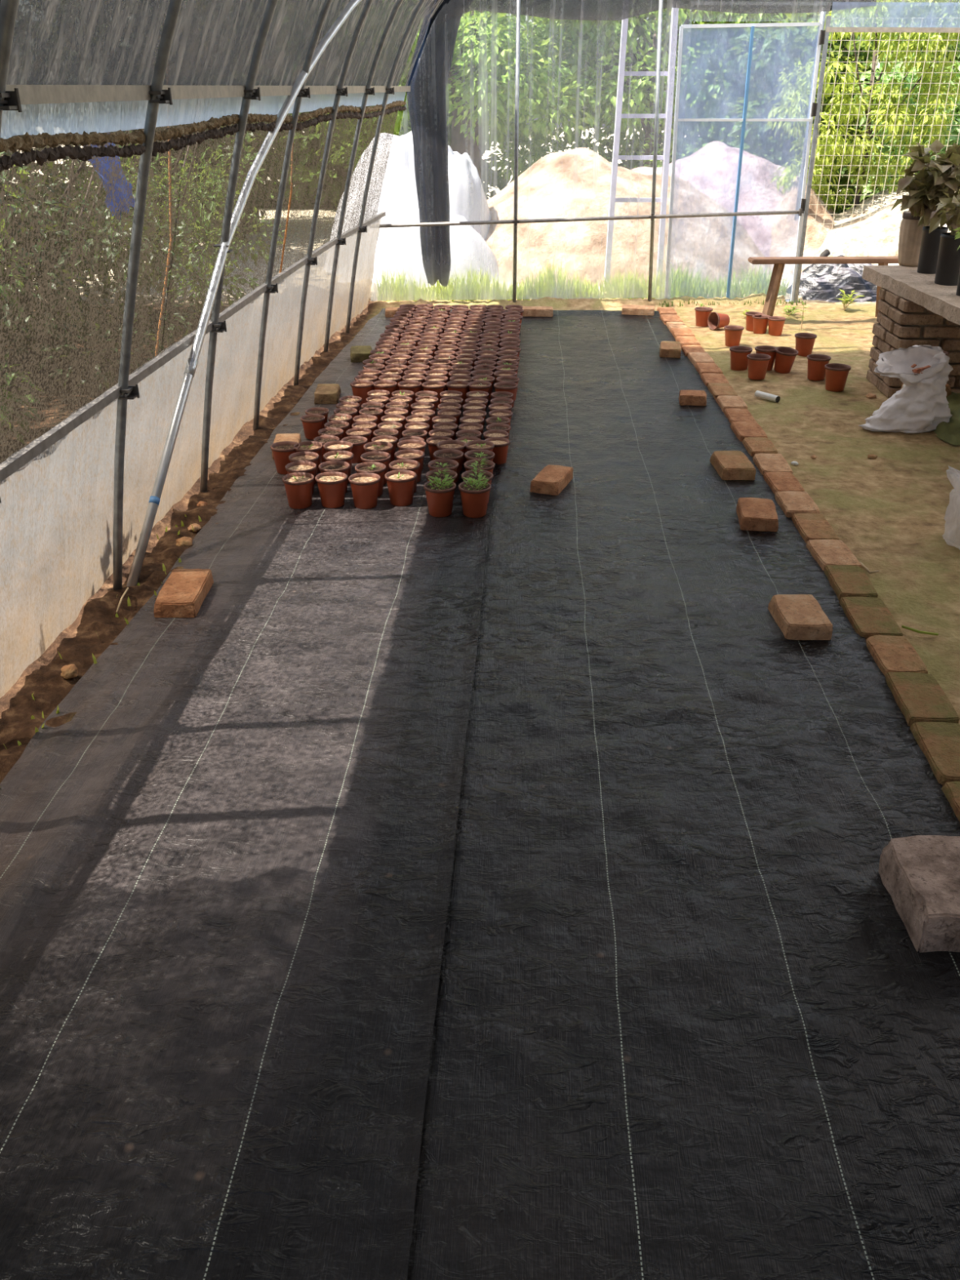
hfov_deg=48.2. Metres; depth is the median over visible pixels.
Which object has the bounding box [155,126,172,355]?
rope
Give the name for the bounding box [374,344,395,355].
plant pot
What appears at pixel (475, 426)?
plant pot
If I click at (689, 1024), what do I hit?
ground cover
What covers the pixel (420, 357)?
plant pot
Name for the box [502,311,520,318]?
plant pot
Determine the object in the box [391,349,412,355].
plant pot
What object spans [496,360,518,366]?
plant pot
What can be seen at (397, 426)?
plant pot
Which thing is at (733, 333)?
plant pot
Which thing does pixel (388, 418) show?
plant pot
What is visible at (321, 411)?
plant pot
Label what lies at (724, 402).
brick
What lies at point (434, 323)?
plant pot
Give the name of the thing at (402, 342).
plant pot
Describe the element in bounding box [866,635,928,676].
brick
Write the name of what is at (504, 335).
plant pot
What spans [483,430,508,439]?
plant pot
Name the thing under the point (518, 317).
plant pot
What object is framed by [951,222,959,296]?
potted shrub
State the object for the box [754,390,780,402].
tube
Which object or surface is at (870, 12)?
tree
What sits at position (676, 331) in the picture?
brick
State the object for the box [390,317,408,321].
plant pot
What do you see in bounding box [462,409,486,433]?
plant pot
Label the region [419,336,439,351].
plant pot
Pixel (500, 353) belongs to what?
plant pot
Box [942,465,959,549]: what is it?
clear bag
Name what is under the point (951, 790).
brick
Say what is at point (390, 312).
brick
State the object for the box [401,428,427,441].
plant pot
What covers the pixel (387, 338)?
plant pot
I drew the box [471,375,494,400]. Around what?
plant pot
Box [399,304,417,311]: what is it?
plant pot
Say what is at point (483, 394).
plant pot
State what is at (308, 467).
plant pot
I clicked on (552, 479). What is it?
brick
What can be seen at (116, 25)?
roof
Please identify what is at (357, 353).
brick
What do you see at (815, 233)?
dirt mound
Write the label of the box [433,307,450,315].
plant pot
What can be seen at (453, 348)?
plant pot
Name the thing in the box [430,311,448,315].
plant pot
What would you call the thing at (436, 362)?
plant pot
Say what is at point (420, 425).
plant pot
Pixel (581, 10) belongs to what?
swag
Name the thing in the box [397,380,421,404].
plant pot
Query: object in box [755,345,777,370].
plant pot
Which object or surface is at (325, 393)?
brick
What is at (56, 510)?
wall
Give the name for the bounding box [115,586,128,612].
stalk
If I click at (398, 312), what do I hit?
plant pot
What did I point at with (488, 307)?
plant pot
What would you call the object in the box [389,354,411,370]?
plant pot
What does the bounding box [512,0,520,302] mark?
wall post
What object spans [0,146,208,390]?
bush
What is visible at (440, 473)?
plant pot
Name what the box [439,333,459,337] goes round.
plant pot
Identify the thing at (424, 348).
plant pot
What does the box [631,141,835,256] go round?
dirt mound
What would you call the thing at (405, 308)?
plant pot
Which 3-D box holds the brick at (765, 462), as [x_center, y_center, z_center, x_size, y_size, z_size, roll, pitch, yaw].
[1.293,-0.765,4.747,0.135,0.048,0.266,1,27,3]
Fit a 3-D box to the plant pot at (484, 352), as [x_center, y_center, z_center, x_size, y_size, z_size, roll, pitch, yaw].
[0.042,-1.624,6.277,0.125,0.117,0.125,10,29,19]
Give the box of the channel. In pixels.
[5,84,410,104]
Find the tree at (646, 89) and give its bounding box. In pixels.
[487,7,813,181]
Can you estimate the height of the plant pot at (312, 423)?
0.099 m
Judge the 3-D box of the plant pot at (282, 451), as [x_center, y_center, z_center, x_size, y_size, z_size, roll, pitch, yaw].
[-0.841,-0.789,4.658,0.127,0.119,0.127,-15,31,-26]
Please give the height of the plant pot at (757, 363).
0.126 m
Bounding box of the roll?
[819,248,830,256]
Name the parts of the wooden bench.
leg, leg, seat, leg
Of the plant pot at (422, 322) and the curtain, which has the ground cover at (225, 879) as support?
the plant pot at (422, 322)
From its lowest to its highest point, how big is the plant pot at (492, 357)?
0.117 m
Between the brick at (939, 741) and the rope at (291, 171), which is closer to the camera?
the brick at (939, 741)
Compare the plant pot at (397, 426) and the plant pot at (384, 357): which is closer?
the plant pot at (397, 426)
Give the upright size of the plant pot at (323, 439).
0.099 m
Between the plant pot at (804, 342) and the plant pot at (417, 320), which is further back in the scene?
the plant pot at (417, 320)
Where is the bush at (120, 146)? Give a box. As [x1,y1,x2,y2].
[53,123,284,319]
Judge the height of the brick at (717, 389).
0.053 m
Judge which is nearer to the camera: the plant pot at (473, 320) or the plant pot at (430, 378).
the plant pot at (430, 378)
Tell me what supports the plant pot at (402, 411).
on the ground cover at (225, 879)
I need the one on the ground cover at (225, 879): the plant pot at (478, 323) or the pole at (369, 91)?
the plant pot at (478, 323)
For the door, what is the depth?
7.80 m
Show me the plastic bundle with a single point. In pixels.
(818, 282)
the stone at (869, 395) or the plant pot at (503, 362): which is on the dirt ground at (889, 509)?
the stone at (869, 395)
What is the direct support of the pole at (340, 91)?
on the dirt ground at (889, 509)
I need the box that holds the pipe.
[126,0,361,586]
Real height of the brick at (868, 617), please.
0.049 m
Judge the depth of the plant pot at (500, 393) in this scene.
5.50 m
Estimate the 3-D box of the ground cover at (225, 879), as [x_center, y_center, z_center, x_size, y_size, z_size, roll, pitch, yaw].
[-0.504,-0.635,4.471,1.126,0.040,7.970,1,27,2]
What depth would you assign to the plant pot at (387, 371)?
5.87 m
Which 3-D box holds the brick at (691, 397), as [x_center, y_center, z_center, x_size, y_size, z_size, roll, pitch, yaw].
[1.131,-1.287,5.697,0.142,0.055,0.127,4,28,7]
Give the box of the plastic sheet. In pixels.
[0,92,405,138]
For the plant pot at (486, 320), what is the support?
on the ground cover at (225, 879)
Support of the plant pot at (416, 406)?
on the ground cover at (225, 879)
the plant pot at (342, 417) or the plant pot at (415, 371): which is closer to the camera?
the plant pot at (342, 417)
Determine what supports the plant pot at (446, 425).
on the ground cover at (225, 879)
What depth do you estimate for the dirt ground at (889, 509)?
4.57 m
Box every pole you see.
[112,0,182,590]
[200,0,278,492]
[253,0,332,430]
[293,0,373,386]
[324,0,403,352]
[345,0,425,333]
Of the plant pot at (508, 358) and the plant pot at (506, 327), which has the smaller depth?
the plant pot at (508, 358)
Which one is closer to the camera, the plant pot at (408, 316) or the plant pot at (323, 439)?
the plant pot at (323, 439)
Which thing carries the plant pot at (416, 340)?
on the ground cover at (225, 879)
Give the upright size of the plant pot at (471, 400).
0.099 m
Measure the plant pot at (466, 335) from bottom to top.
0.117 m
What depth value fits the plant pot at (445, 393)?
5.52 m
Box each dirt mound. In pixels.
[484,147,764,286]
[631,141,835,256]
[769,179,835,275]
[814,188,951,265]
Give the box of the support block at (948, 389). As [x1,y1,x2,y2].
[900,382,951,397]
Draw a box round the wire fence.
[795,11,959,229]
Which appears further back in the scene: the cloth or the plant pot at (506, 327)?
the plant pot at (506, 327)
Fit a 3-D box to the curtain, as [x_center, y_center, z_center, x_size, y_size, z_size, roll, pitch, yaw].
[-0.161,-3.644,7.730,0.731,2.119,0.094,-2,27,-3]
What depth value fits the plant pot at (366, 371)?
5.87 m
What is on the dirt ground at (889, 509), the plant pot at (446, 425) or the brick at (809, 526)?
the brick at (809, 526)
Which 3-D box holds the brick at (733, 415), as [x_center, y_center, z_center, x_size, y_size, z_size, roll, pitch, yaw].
[1.316,-1.117,5.429,0.128,0.048,0.254,1,27,3]
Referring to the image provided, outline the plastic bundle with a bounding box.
[785,254,876,302]
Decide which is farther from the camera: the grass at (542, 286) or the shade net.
the grass at (542, 286)
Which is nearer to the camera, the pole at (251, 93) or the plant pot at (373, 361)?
the pole at (251, 93)
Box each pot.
[270,440,300,474]
[281,471,314,509]
[284,461,316,493]
[288,451,319,484]
[293,440,323,473]
[300,413,324,439]
[305,407,328,428]
[313,435,339,462]
[315,471,346,508]
[317,427,343,440]
[318,460,349,493]
[323,440,352,453]
[323,450,353,483]
[324,420,349,438]
[327,413,351,430]
[333,407,357,428]
[336,401,359,416]
[338,395,361,415]
[341,435,367,463]
[346,427,371,443]
[348,472,380,509]
[350,380,373,405]
[351,421,376,442]
[352,414,377,423]
[354,374,377,390]
[355,462,386,496]
[358,368,380,381]
[359,407,382,430]
[360,402,384,422]
[360,451,391,484]
[362,358,384,364]
[362,363,385,376]
[363,441,392,471]
[366,395,389,416]
[367,390,390,403]
[368,354,390,369]
[369,349,391,359]
[371,435,397,462]
[373,380,396,402]
[373,428,398,452]
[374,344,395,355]
[375,340,395,350]
[377,422,402,447]
[378,336,399,349]
[378,374,401,391]
[380,332,399,338]
[380,368,403,381]
[381,414,405,438]
[384,328,403,341]
[384,408,408,431]
[384,470,416,506]
[385,324,404,329]
[385,359,407,365]
[385,364,407,381]
[385,401,408,409]
[389,320,408,333]
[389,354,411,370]
[389,395,412,417]
[389,459,419,493]
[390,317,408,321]
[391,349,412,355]
[391,390,413,412]
[393,313,412,322]
[394,448,424,482]
[395,311,412,318]
[395,340,415,346]
[395,345,416,359]
[396,439,426,470]
[397,306,414,317]
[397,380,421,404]
[398,436,424,442]
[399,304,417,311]
[400,332,419,337]
[400,336,420,346]
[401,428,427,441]
[402,374,425,391]
[403,328,422,337]
[403,368,426,391]
[404,324,424,329]
[404,422,429,444]
[405,414,430,423]
[407,364,429,382]
[408,317,426,323]
[408,320,427,333]
[408,359,430,365]
[410,402,434,410]
[411,349,432,355]
[411,354,433,370]
[411,408,435,433]
[412,311,430,315]
[413,313,431,321]
[415,307,433,318]
[415,345,435,359]
[415,391,437,398]
[415,395,438,417]
[416,303,433,308]
[417,340,438,359]
[419,332,439,337]
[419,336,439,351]
[422,328,442,341]
[422,381,445,407]
[423,474,456,517]
[424,324,444,333]
[424,375,448,391]
[425,369,448,376]
[425,462,457,483]
[426,317,444,322]
[426,321,444,333]
[426,435,452,461]
[427,458,458,472]
[428,428,453,439]
[429,359,451,365]
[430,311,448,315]
[430,364,452,389]
[431,314,448,333]
[431,415,456,424]
[432,422,457,439]
[433,304,451,311]
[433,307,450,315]
[433,448,462,482]
[434,350,455,355]
[434,354,455,366]
[435,341,456,351]
[436,440,465,471]
[437,345,458,359]
[437,402,461,409]
[437,408,461,431]
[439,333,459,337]
[440,337,460,351]
[440,390,462,398]
[440,396,462,418]
[442,324,462,330]
[444,321,464,329]
[444,328,462,350]
[445,380,469,407]
[446,317,465,326]
[448,311,466,315]
[448,314,466,333]
[448,369,471,377]
[449,375,472,398]
[450,304,468,309]
[450,359,472,365]
[450,364,473,376]
[452,307,470,319]
[455,350,476,356]
[455,355,476,377]
[455,429,481,438]
[456,436,480,463]
[457,341,477,347]
[457,422,483,439]
[458,333,479,338]
[458,346,479,360]
[458,474,490,517]
[459,415,484,425]
[460,337,479,346]
[461,462,493,503]
[462,324,481,330]
[462,328,482,347]
[462,403,485,411]
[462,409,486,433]
[463,452,494,490]
[464,449,494,461]
[465,318,483,323]
[465,321,484,330]
[465,397,488,411]
[465,440,494,451]
[466,314,484,332]
[466,391,488,399]
[467,311,485,326]
[467,381,491,406]
[469,304,487,308]
[470,307,487,315]
[471,369,493,377]
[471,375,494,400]
[473,364,495,377]
[474,360,496,367]
[476,350,497,356]
[476,355,498,377]
[477,341,497,347]
[479,333,498,339]
[479,346,499,356]
[480,337,500,346]
[482,325,501,330]
[483,318,501,325]
[483,328,502,347]
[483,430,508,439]
[484,314,503,322]
[484,321,503,330]
[484,436,510,465]
[485,305,503,311]
[485,311,503,316]
[485,416,510,425]
[486,423,511,439]
[488,307,506,319]
[488,403,511,411]
[488,409,512,425]
[490,391,513,399]
[490,397,513,411]
[493,370,516,382]
[493,382,517,407]
[495,364,518,373]
[496,351,517,360]
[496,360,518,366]
[496,375,519,400]
[498,355,519,377]
[499,333,519,338]
[499,341,519,347]
[499,346,520,356]
[500,329,520,334]
[500,337,520,347]
[501,318,519,323]
[501,325,519,330]
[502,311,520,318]
[502,322,520,327]
[504,315,522,330]
[505,304,522,309]
[506,308,524,315]
[694,306,712,326]
[707,311,729,329]
[724,324,743,346]
[729,346,752,370]
[745,311,763,331]
[746,353,770,379]
[752,314,770,333]
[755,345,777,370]
[767,315,786,336]
[773,346,798,373]
[794,332,817,356]
[806,354,831,380]
[824,363,851,391]
[916,226,948,274]
[934,232,959,285]
[955,270,959,296]
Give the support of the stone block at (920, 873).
on the ground cover at (689, 1024)
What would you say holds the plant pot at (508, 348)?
on the ground cover at (689, 1024)
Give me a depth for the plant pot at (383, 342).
6.53 m
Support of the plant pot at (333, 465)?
on the ground cover at (225, 879)
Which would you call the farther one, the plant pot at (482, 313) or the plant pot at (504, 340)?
the plant pot at (482, 313)
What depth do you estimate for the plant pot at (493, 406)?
5.29 m
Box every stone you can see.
[791,461,798,465]
[866,392,876,398]
[867,453,877,458]
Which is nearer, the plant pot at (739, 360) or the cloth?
the cloth
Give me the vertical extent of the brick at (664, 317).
0.050 m
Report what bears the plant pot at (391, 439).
on the ground cover at (225, 879)
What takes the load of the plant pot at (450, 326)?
on the ground cover at (225, 879)
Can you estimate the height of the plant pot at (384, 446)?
0.123 m
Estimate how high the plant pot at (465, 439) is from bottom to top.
0.104 m
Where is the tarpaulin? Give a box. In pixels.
[88,132,134,219]
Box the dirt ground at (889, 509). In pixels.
[0,281,959,782]
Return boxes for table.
[862,265,959,398]
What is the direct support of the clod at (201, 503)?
on the dirt ground at (889, 509)
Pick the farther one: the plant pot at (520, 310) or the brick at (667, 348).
the plant pot at (520, 310)
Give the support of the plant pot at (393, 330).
on the ground cover at (225, 879)
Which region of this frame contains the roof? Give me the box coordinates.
[6,0,443,85]
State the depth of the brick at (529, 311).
7.83 m
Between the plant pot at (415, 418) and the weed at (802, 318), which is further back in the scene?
the weed at (802, 318)
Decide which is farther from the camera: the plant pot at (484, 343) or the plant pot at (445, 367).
the plant pot at (484, 343)
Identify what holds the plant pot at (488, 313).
on the ground cover at (225, 879)
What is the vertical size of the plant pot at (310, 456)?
0.119 m
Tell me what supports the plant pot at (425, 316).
on the ground cover at (225, 879)
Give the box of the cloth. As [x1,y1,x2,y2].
[933,391,959,444]
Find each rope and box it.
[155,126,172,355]
[279,145,293,272]
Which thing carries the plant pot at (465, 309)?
on the ground cover at (225, 879)
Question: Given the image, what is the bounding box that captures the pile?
[329,131,498,285]
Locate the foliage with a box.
[728,8,959,213]
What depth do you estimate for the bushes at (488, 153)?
7.85 m
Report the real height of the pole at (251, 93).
2.930 m
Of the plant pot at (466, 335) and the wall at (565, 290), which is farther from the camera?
the wall at (565, 290)
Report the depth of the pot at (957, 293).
5.26 m
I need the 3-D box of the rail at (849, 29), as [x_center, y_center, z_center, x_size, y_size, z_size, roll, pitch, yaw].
[3.187,-4.288,7.536,1.546,0.031,0.030,-2,27,-3]
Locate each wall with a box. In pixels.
[0,217,381,697]
[370,1,959,301]
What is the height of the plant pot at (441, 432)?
0.099 m
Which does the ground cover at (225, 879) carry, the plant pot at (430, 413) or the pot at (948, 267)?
the plant pot at (430, 413)
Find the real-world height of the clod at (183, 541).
0.040 m
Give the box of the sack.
[858,344,953,433]
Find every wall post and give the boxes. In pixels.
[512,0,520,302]
[648,0,662,301]
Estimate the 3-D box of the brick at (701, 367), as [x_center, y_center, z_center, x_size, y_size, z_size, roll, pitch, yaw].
[1.348,-1.586,6.330,0.131,0.052,0.248,0,27,0]
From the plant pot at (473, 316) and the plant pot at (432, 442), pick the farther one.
the plant pot at (473, 316)
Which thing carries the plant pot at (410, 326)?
on the ground cover at (225, 879)
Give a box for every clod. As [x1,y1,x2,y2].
[60,663,78,679]
[176,536,192,546]
[187,523,201,532]
[196,501,207,506]
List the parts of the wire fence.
fence post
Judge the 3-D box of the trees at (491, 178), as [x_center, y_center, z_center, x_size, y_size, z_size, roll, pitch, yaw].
[1.800,-7.938,14.739,13.044,4.626,2.815,1,27,2]
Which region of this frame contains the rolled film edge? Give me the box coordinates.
[0,100,406,172]
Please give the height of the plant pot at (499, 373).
0.117 m
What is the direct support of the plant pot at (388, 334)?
on the ground cover at (225, 879)
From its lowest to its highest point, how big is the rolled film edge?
0.096 m
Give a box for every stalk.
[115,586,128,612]
[859,561,879,573]
[901,625,937,635]
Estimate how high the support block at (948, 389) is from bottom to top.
0.156 m
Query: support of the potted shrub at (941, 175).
on the table
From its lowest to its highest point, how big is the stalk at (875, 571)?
0.011 m
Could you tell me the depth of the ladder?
8.34 m
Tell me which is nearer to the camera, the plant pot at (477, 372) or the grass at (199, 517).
the grass at (199, 517)
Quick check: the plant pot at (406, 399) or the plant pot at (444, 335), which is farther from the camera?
the plant pot at (444, 335)
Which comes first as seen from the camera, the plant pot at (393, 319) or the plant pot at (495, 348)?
the plant pot at (495, 348)
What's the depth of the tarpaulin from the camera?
5.20 m
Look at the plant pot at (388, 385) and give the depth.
5.60 m
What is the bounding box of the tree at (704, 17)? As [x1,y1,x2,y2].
[645,0,959,168]
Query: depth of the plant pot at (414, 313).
7.40 m
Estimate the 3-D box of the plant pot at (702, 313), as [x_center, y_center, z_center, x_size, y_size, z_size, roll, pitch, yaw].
[1.565,-2.266,7.523,0.127,0.119,0.127,9,29,16]
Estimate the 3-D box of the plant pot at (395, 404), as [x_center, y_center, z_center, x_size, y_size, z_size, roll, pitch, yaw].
[-0.410,-1.118,5.317,0.116,0.099,0.116,-16,32,-29]
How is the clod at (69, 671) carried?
on the dirt ground at (889, 509)
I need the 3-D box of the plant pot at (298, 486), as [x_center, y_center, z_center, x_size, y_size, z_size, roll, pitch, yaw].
[-0.722,-0.595,4.278,0.127,0.122,0.127,-11,29,-21]
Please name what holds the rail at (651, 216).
attached to the wall post at (660, 2)
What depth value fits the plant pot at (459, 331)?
6.84 m
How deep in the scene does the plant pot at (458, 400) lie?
5.41 m
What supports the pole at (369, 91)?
on the dirt ground at (889, 509)
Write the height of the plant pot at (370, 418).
0.099 m
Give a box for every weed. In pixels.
[782,305,799,315]
[795,299,808,330]
[835,288,862,310]
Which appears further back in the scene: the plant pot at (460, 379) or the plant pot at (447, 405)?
the plant pot at (460, 379)
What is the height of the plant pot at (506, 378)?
0.117 m
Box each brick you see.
[153,568,213,617]
[271,433,301,459]
[314,383,341,404]
[350,345,372,362]
[385,306,399,317]
[522,306,553,316]
[529,465,573,495]
[622,304,654,315]
[656,306,676,315]
[659,314,683,324]
[659,341,680,358]
[666,321,687,331]
[670,327,694,338]
[675,336,700,348]
[678,390,706,405]
[681,344,705,355]
[687,352,715,366]
[694,362,723,375]
[700,373,729,386]
[707,382,737,399]
[710,450,755,480]
[715,395,747,412]
[724,408,755,423]
[729,421,767,441]
[736,497,777,532]
[742,436,777,457]
[752,453,792,475]
[763,471,804,493]
[768,594,832,639]
[774,491,819,517]
[791,513,839,543]
[805,539,862,570]
[824,564,877,600]
[839,596,902,639]
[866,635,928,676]
[885,671,959,726]
[909,721,959,786]
[941,781,959,822]
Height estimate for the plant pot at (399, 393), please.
0.105 m
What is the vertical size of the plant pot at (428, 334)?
0.117 m
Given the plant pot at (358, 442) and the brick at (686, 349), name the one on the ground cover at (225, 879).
the plant pot at (358, 442)
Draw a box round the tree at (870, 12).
[767,0,959,210]
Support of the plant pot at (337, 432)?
on the ground cover at (225, 879)
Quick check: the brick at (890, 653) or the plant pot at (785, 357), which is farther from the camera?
the plant pot at (785, 357)
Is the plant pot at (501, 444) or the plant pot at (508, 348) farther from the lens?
the plant pot at (508, 348)
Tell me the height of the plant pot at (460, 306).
0.117 m
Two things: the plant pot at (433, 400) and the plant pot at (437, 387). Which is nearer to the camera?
the plant pot at (433, 400)
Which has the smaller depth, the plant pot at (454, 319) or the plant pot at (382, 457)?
the plant pot at (382, 457)
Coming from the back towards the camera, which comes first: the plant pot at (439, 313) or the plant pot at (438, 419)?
the plant pot at (439, 313)
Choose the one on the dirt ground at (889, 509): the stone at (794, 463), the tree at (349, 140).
the stone at (794, 463)
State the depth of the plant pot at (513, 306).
7.61 m
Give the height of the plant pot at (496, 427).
0.099 m
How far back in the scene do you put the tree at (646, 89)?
12.77 m
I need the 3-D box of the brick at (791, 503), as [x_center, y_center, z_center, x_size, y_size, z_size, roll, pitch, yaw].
[1.268,-0.533,4.290,0.137,0.054,0.236,1,27,2]
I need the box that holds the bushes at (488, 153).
[0,127,854,463]
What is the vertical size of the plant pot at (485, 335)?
0.117 m
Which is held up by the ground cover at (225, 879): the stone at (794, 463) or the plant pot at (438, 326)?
the plant pot at (438, 326)
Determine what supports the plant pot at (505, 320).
on the ground cover at (689, 1024)
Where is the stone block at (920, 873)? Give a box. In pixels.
[878,835,959,952]
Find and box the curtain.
[405,0,462,286]
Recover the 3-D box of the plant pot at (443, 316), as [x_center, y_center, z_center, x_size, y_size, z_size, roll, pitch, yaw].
[-0.271,-2.143,7.282,0.125,0.117,0.125,-2,27,-4]
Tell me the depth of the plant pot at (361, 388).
5.60 m
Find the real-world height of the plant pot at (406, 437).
0.099 m
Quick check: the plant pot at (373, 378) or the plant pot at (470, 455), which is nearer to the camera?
the plant pot at (470, 455)
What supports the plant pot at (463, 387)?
on the ground cover at (225, 879)
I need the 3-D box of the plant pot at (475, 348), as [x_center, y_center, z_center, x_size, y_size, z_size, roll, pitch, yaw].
[-0.066,-1.681,6.388,0.125,0.117,0.125,16,31,28]
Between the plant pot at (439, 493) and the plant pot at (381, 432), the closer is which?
the plant pot at (439, 493)
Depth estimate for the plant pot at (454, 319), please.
7.18 m
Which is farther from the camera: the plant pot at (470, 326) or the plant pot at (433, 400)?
the plant pot at (470, 326)
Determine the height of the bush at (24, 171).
1.602 m
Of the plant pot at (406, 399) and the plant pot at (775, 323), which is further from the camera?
the plant pot at (775, 323)
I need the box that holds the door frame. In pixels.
[793,15,831,302]
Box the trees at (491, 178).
[257,0,959,212]
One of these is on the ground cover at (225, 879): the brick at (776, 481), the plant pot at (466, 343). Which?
the plant pot at (466, 343)
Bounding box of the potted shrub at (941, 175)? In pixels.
[890,138,959,274]
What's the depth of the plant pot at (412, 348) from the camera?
6.42 m
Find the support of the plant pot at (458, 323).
on the ground cover at (225, 879)
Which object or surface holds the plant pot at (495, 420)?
on the ground cover at (225, 879)
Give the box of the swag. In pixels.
[429,0,876,26]
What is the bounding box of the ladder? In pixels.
[603,7,678,286]
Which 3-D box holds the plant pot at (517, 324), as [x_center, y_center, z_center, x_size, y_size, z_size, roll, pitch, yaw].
[0.205,-2.014,7.034,0.125,0.117,0.125,12,30,22]
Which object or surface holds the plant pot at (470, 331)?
on the ground cover at (225, 879)
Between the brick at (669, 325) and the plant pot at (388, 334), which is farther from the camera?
the brick at (669, 325)
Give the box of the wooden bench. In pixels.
[747,256,898,316]
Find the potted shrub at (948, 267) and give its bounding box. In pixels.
[928,188,959,285]
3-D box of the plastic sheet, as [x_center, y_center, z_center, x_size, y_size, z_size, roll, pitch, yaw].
[-0.853,-1.932,3.877,0.091,0.085,8.173,2,27,4]
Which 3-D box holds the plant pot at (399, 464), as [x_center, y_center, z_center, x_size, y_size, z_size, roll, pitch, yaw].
[-0.310,-0.671,4.427,0.127,0.122,0.127,-13,30,-23]
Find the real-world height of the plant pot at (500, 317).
0.117 m
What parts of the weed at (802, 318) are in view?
stem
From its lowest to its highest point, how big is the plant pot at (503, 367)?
0.118 m
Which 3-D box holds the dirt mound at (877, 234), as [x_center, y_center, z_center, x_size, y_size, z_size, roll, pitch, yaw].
[4.625,-3.952,10.218,3.900,0.766,2.700,1,27,2]
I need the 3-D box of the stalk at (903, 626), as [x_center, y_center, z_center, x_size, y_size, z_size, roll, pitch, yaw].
[1.347,-0.028,3.290,0.108,0.017,0.040,16,31,28]
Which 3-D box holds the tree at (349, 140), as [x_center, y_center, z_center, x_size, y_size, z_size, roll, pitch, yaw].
[-2.772,-6.356,11.999,3.276,3.497,2.829,0,27,0]
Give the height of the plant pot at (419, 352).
0.117 m
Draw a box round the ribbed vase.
[897,210,929,266]
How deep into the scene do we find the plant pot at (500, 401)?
5.39 m
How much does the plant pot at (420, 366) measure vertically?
0.117 m
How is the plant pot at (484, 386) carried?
on the ground cover at (225, 879)
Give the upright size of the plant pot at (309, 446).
0.123 m
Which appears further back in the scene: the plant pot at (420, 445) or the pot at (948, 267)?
the pot at (948, 267)
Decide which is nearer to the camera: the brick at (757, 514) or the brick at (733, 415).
the brick at (757, 514)
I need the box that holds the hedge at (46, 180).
[0,123,284,348]
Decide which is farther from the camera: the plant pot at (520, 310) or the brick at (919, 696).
the plant pot at (520, 310)
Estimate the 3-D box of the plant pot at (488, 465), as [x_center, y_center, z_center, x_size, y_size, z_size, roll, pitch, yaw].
[-0.002,-0.691,4.419,0.127,0.165,0.127,-1,27,-1]
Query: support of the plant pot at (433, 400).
on the ground cover at (225, 879)
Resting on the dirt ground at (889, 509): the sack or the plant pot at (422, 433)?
the sack
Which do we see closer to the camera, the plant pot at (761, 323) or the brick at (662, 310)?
the plant pot at (761, 323)
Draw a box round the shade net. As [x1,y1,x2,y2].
[0,0,434,85]
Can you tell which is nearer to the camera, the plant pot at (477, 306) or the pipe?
the pipe
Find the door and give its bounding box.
[664,22,822,302]
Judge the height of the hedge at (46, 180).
3.024 m
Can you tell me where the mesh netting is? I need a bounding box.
[0,105,397,462]
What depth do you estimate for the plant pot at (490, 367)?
5.96 m
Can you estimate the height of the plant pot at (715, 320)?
0.120 m
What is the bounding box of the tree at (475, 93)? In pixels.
[299,10,636,181]
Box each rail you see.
[0,211,385,482]
[379,208,804,227]
[826,26,959,32]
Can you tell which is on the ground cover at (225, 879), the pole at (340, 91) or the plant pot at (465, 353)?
the plant pot at (465, 353)
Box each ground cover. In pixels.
[0,308,506,1279]
[407,310,959,1279]
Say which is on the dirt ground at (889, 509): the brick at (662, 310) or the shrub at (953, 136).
the brick at (662, 310)
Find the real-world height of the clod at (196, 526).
0.030 m
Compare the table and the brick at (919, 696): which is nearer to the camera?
the brick at (919, 696)
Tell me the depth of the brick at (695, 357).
6.53 m
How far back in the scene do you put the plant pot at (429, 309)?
7.51 m
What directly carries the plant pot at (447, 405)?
on the ground cover at (225, 879)
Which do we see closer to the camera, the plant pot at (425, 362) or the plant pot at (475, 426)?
the plant pot at (475, 426)
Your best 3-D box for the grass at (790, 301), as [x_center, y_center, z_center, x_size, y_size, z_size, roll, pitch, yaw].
[1.932,-2.612,8.261,1.154,0.061,0.143,-2,27,-3]
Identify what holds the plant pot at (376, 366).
on the ground cover at (225, 879)
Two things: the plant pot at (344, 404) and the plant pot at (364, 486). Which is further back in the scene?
the plant pot at (344, 404)
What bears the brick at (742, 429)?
on the dirt ground at (889, 509)
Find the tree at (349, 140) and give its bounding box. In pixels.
[213,106,382,232]
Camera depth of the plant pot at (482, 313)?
7.39 m
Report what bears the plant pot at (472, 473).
on the ground cover at (225, 879)
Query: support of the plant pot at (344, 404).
on the ground cover at (225, 879)
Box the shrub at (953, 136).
[852,52,959,206]
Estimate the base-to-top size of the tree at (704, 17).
4.332 m
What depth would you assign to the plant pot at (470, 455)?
4.54 m
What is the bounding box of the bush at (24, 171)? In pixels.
[0,151,46,444]
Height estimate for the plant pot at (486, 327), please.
0.117 m
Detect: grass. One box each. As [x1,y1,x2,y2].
[3,514,201,746]
[373,257,791,302]
[659,297,805,306]
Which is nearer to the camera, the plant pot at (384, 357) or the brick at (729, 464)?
the brick at (729, 464)

